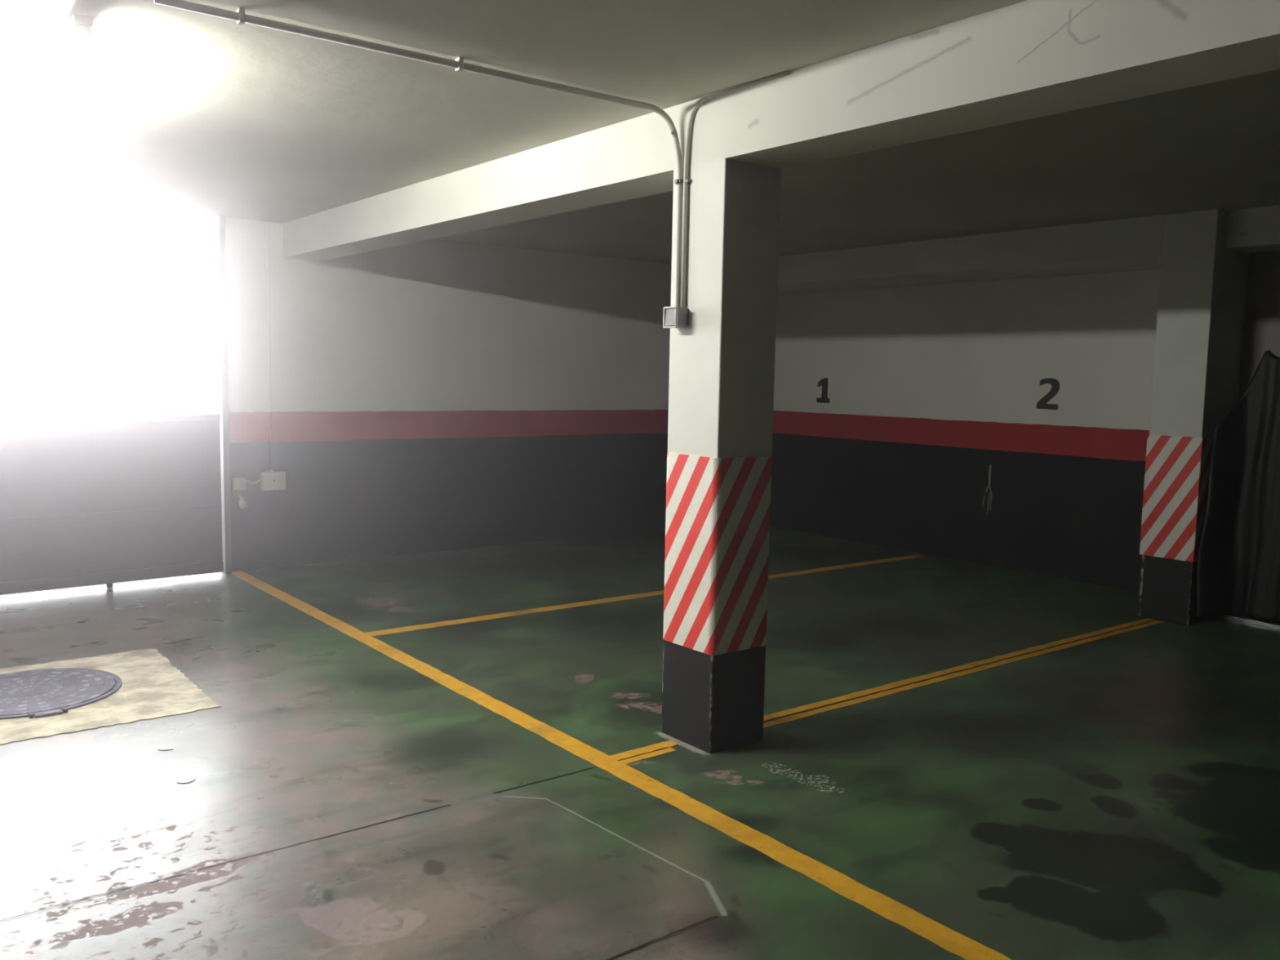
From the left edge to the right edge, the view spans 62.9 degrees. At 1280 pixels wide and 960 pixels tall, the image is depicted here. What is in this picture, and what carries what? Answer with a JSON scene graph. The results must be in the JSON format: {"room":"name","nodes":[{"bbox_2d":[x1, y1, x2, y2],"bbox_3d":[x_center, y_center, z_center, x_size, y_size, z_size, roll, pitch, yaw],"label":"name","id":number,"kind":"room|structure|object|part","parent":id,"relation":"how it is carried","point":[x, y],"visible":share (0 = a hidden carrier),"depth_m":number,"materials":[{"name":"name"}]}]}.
{"room":"parking garage","nodes":[
{"label":"parking garage","id":0,"kind":"room"},
{"bbox_2d":[213,217,671,571],"bbox_3d":[-0.969,-0.759,9.669,5.610,2.664,0.200,-3,7,-38],"label":"wall","id":1,"kind":"structure","parent":0,"point":[431,395],"depth_m":8.96,"materials":[{"name":"white paint"}]},
{"bbox_2d":[0,413,223,595],"bbox_3d":[-4.464,0.202,6.671,3.522,1.210,0.045,-4,7,-41],"label":"door","id":2,"kind":"structure","parent":1,"relation":"in","point":[108,500],"depth_m":7.30,"materials":[{"name":"black paint"}]},
{"bbox_3d":[-4.453,-0.376,6.615,3.522,0.049,0.042,-4,7,-41],"label":"rail","id":3,"kind":"part","parent":2,"relation":"part of","materials":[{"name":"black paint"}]},
{"bbox_3d":[-4.457,0.280,6.670,3.522,0.015,0.007,-4,7,-41],"label":"rail","id":4,"kind":"part","parent":2,"relation":"part of","materials":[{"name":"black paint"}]},
{"bbox_3d":[-4.474,0.736,6.724,3.522,0.082,0.044,-4,7,-41],"label":"rail","id":5,"kind":"part","parent":2,"relation":"part of","materials":[{"name":"grey metal"}]},
{"bbox_2d":[214,215,231,573],"bbox_3d":[-3.118,-0.618,7.831,0.044,2.663,0.085,-3,7,-38],"label":"door frame","id":6,"kind":"structure","parent":1,"relation":"attached to","point":[220,220],"depth_m":7.80,"materials":[{"name":"metal"}]},
{"bbox_2d":[231,476,245,490],"bbox_3d":[-3.057,0.029,7.968,0.100,0.096,0.060,-3,7,-38],"label":"wall socket","id":7,"kind":"object","parent":1,"relation":"attached to","point":[237,483],"visible":1,"depth_m":7.94,"materials":[{"name":"plastic"}]},
{"bbox_2d":[235,490,248,509],"bbox_3d":[-3.034,0.150,7.991,0.070,0.148,0.078,3,6,18],"label":"plug","id":8,"kind":"object","parent":7,"relation":"hanging from","point":[242,504],"visible":1,"depth_m":7.97,"materials":[{"name":"white plastic"}]},
{"bbox_2d":[265,221,272,470],"bbox_3d":[-2.850,-1.016,8.031,0.024,1.897,0.024,-3,7,-38],"label":"conduit","id":9,"kind":"object","parent":1,"relation":"attached to","point":[267,246],"visible":1,"depth_m":8.02,"materials":[{"name":"white metal"}]},
{"bbox_2d":[259,469,285,490],"bbox_3d":[-2.850,0.000,8.126,0.188,0.160,0.059,-3,7,-38],"label":"junction box","id":10,"kind":"object","parent":1,"relation":"attached to","point":[272,480],"visible":1,"depth_m":8.10,"materials":[{"name":"white plastic"}]},
{"bbox_2d":[245,478,261,484],"bbox_3d":[-2.971,0.010,8.033,0.119,0.037,0.009,-3,7,-38],"label":"cable","id":11,"kind":"object","parent":10,"relation":"attached to","point":[260,478],"visible":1,"depth_m":8.03,"materials":[{"name":"white plastic"}]},
{"bbox_2d":[0,526,1279,959],"bbox_3d":[0.565,1.277,3.947,9.955,0.200,11.035,-3,7,-38],"label":"floor","id":12,"kind":"structure","parent":0,"point":[1115,797],"depth_m":4.07,"materials":[{"name":"green paint"}]},
{"bbox_2d":[0,648,221,744],"bbox_3d":[-2.836,1.017,4.881,1.358,0.004,1.247,-3,7,-38],"label":"concrete patch","id":13,"kind":"object","parent":12,"relation":"on","point":[151,687],"visible":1,"depth_m":4.88,"materials":[{"name":"beige concrete"}]},
{"bbox_2d":[0,667,121,719],"bbox_3d":[-2.876,1.000,4.932,0.784,0.018,0.822,-3,7,-38],"label":"manhole cover","id":14,"kind":"object","parent":13,"relation":"on","point":[46,692],"visible":1,"depth_m":4.96,"materials":[{"name":"metal"}]},
{"bbox_2d":[157,747,173,750],"bbox_3d":[-1.934,1.096,4.259,0.062,0.002,0.019,1,6,-6],"label":"paper scrap","id":15,"kind":"object","parent":12,"relation":"on","point":[162,748],"visible":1,"depth_m":4.26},
{"bbox_2d":[177,775,195,783],"bbox_3d":[-1.714,1.131,3.947,0.064,0.002,0.067,3,6,19],"label":"paper scrap","id":16,"kind":"object","parent":12,"relation":"on","point":[188,779],"visible":1,"depth_m":3.94,"materials":[{"name":"white paper"}]},
{"bbox_2d":[231,570,1011,959],"bbox_3d":[0.237,1.191,3.728,0.107,0.002,10.909,-3,7,-38],"label":"parking line","id":17,"kind":"object","parent":12,"relation":"on","point":[956,943],"visible":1,"depth_m":3.76,"materials":[{"name":"yellow paint"}]},
{"bbox_2d":[610,740,678,760],"bbox_3d":[0.019,1.125,4.355,0.326,0.002,0.062,-3,7,-38],"label":"parking line","id":18,"kind":"object","parent":12,"relation":"on","point":[668,744],"visible":1,"depth_m":4.35,"materials":[{"name":"yellow paint"}]},
{"bbox_2d":[365,554,925,636],"bbox_3d":[0.454,0.794,7.770,5.214,0.002,0.111,-3,7,-38],"label":"parking line","id":19,"kind":"object","parent":12,"relation":"on","point":[395,630],"visible":0.84,"depth_m":7.05,"materials":[{"name":"yellow paint"}]},
{"bbox_2d":[618,747,675,764],"bbox_3d":[0.033,1.131,4.291,0.273,0.002,0.044,-3,7,-38],"label":"parking line","id":20,"kind":"object","parent":12,"relation":"on","point":[655,753],"visible":1,"depth_m":4.29,"materials":[{"name":"yellow paint"}]},
{"bbox_2d":[661,158,781,753],"bbox_3d":[0.335,-0.084,4.433,0.325,2.405,0.339,-3,7,-38],"label":"concrete pillar","id":21,"kind":"structure","parent":12,"relation":"on","point":[722,365],"depth_m":4.31,"materials":[{"name":"paint"}]},
{"bbox_2d":[153,0,683,306],"bbox_3d":[-0.652,-1.087,3.748,2.002,0.829,0.085,-3,7,-35],"label":"conduit","id":22,"kind":"object","parent":21,"relation":"attached to","point":[239,16],"visible":0.99,"depth_m":3.71,"materials":[{"name":"grey plastic"}]},
{"bbox_2d":[662,306,688,328],"bbox_3d":[0.148,-0.671,4.321,0.070,0.087,0.082,-3,7,-38],"label":"light switch","id":23,"kind":"object","parent":21,"relation":"attached to","point":[674,317],"visible":1,"depth_m":4.30,"materials":[{"name":"grey plastic"}]},
{"bbox_3d":[0.126,-0.670,4.304,0.014,0.087,0.082,-3,7,-38],"label":"frame","id":24,"kind":"part","parent":23,"relation":"part of","materials":[{"name":"white plastic"}]},
{"bbox_2d":[680,70,790,306],"bbox_3d":[0.357,-1.103,4.065,0.022,0.835,0.573,-3,7,-38],"label":"conduit","id":25,"kind":"object","parent":21,"relation":"attached to","point":[686,180],"visible":1,"depth_m":4.25,"materials":[{"name":"grey plastic"}]},
{"bbox_2d":[763,617,1155,721],"bbox_3d":[1.919,1.015,5.833,3.783,0.002,0.062,-3,7,-38],"label":"parking line","id":26,"kind":"object","parent":12,"relation":"on","point":[858,694],"visible":0.94,"depth_m":5.59,"materials":[{"name":"yellow paint"}]},
{"bbox_2d":[763,620,1164,728],"bbox_3d":[1.961,1.021,5.778,3.780,0.002,0.056,-3,7,-38],"label":"parking line","id":27,"kind":"object","parent":12,"relation":"on","point":[798,716],"visible":0.98,"depth_m":5.50,"materials":[{"name":"yellow paint"}]},
{"bbox_2d":[1137,208,1249,625],"bbox_3d":[3.820,-0.409,7.069,0.843,2.663,0.356,-3,7,-38],"label":"concrete pillar","id":28,"kind":"structure","parent":12,"relation":"on","point":[1203,282],"depth_m":6.79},
{"bbox_2d":[1196,350,1279,622],"bbox_3d":[4.346,0.089,6.227,1.744,1.750,0.288,6,8,43],"label":"tarpaulin","id":29,"kind":"object","parent":28,"relation":"hanging from","point":[1238,565],"visible":1,"depth_m":6.75,"materials":[{"name":"black fabric"}]},
{"bbox_2d":[0,0,1279,263],"bbox_3d":[0.558,-1.581,3.743,9.955,0.200,11.235,-3,7,-38],"label":"ceiling","id":30,"kind":"structure","parent":0,"point":[167,110],"depth_m":4.59,"materials":[{"name":"paint"}]},
{"bbox_2d":[16,13,93,115],"bbox_3d":[-2.163,-1.501,3.838,0.060,0.082,1.260,-3,7,-38],"label":"ceiling lamp","id":31,"kind":"object","parent":30,"relation":"attached to","point":[77,32],"visible":1,"depth_m":3.67,"materials":[{"name":"white plastic"}]},
{"bbox_2d":[282,0,1279,261],"bbox_3d":[0.755,-1.352,3.795,0.309,0.258,11.035,-3,7,-38],"label":"ceiling beam","id":32,"kind":"structure","parent":30,"relation":"attached to","point":[1026,60],"depth_m":3.55,"materials":[{"name":"paint"}]},
{"bbox_2d":[777,214,1164,295],"bbox_3d":[2.293,-1.833,8.946,0.835,0.258,4.735,-3,7,-38],"label":"ceiling beam","id":33,"kind":"structure","parent":30,"relation":"attached to","point":[1130,244],"depth_m":7.99,"materials":[{"name":"paint"}]},
{"bbox_2d":[1225,204,1279,253],"bbox_3d":[5.777,-1.335,4.475,0.600,0.234,5.955,-3,7,-38],"label":"ceiling beam","id":34,"kind":"structure","parent":30,"relation":"attached to","point":[1256,229],"depth_m":6.52,"materials":[{"name":"paint"}]},
{"bbox_2d":[769,269,1159,591],"bbox_3d":[2.771,-0.647,9.263,0.200,2.664,5.035,-3,7,-38],"label":"wall","id":35,"kind":"structure","parent":0,"point":[931,437],"depth_m":8.97,"materials":[{"name":"white paint"}]},
{"bbox_2d":[816,377,829,403],"bbox_3d":[1.811,-0.884,10.324,0.002,0.245,0.170,-3,7,-38],"label":"painted number","id":36,"kind":"object","parent":35,"relation":"attached to","point":[824,382],"visible":1,"depth_m":10.32,"materials":[{"name":"black paint"}]},
{"bbox_2d":[1036,377,1059,409],"bbox_3d":[3.287,-0.694,8.425,0.002,0.252,0.191,-3,7,-38],"label":"painted number","id":37,"kind":"object","parent":35,"relation":"attached to","point":[1042,403],"visible":1,"depth_m":8.42,"materials":[{"name":"paint"}]},
{"bbox_3d":[5.910,-0.136,4.719,0.200,2.664,5.960,-3,7,-38],"label":"wall","id":38,"kind":"structure","parent":0,"visible":0},
{"bbox_2d":[1217,250,1279,629],"bbox_3d":[5.175,-0.102,5.420,0.110,2.430,3.955,-3,7,-38],"label":"door","id":39,"kind":"structure","parent":38,"relation":"in","point":[1262,314],"depth_m":6.83,"materials":[{"name":"grey metal"}]},
{"bbox_3d":[5.136,1.094,5.527,0.070,0.028,3.955,-3,7,-38],"label":"sill","id":40,"kind":"part","parent":39,"relation":"part of","materials":[{"name":"metal"}]}
]}

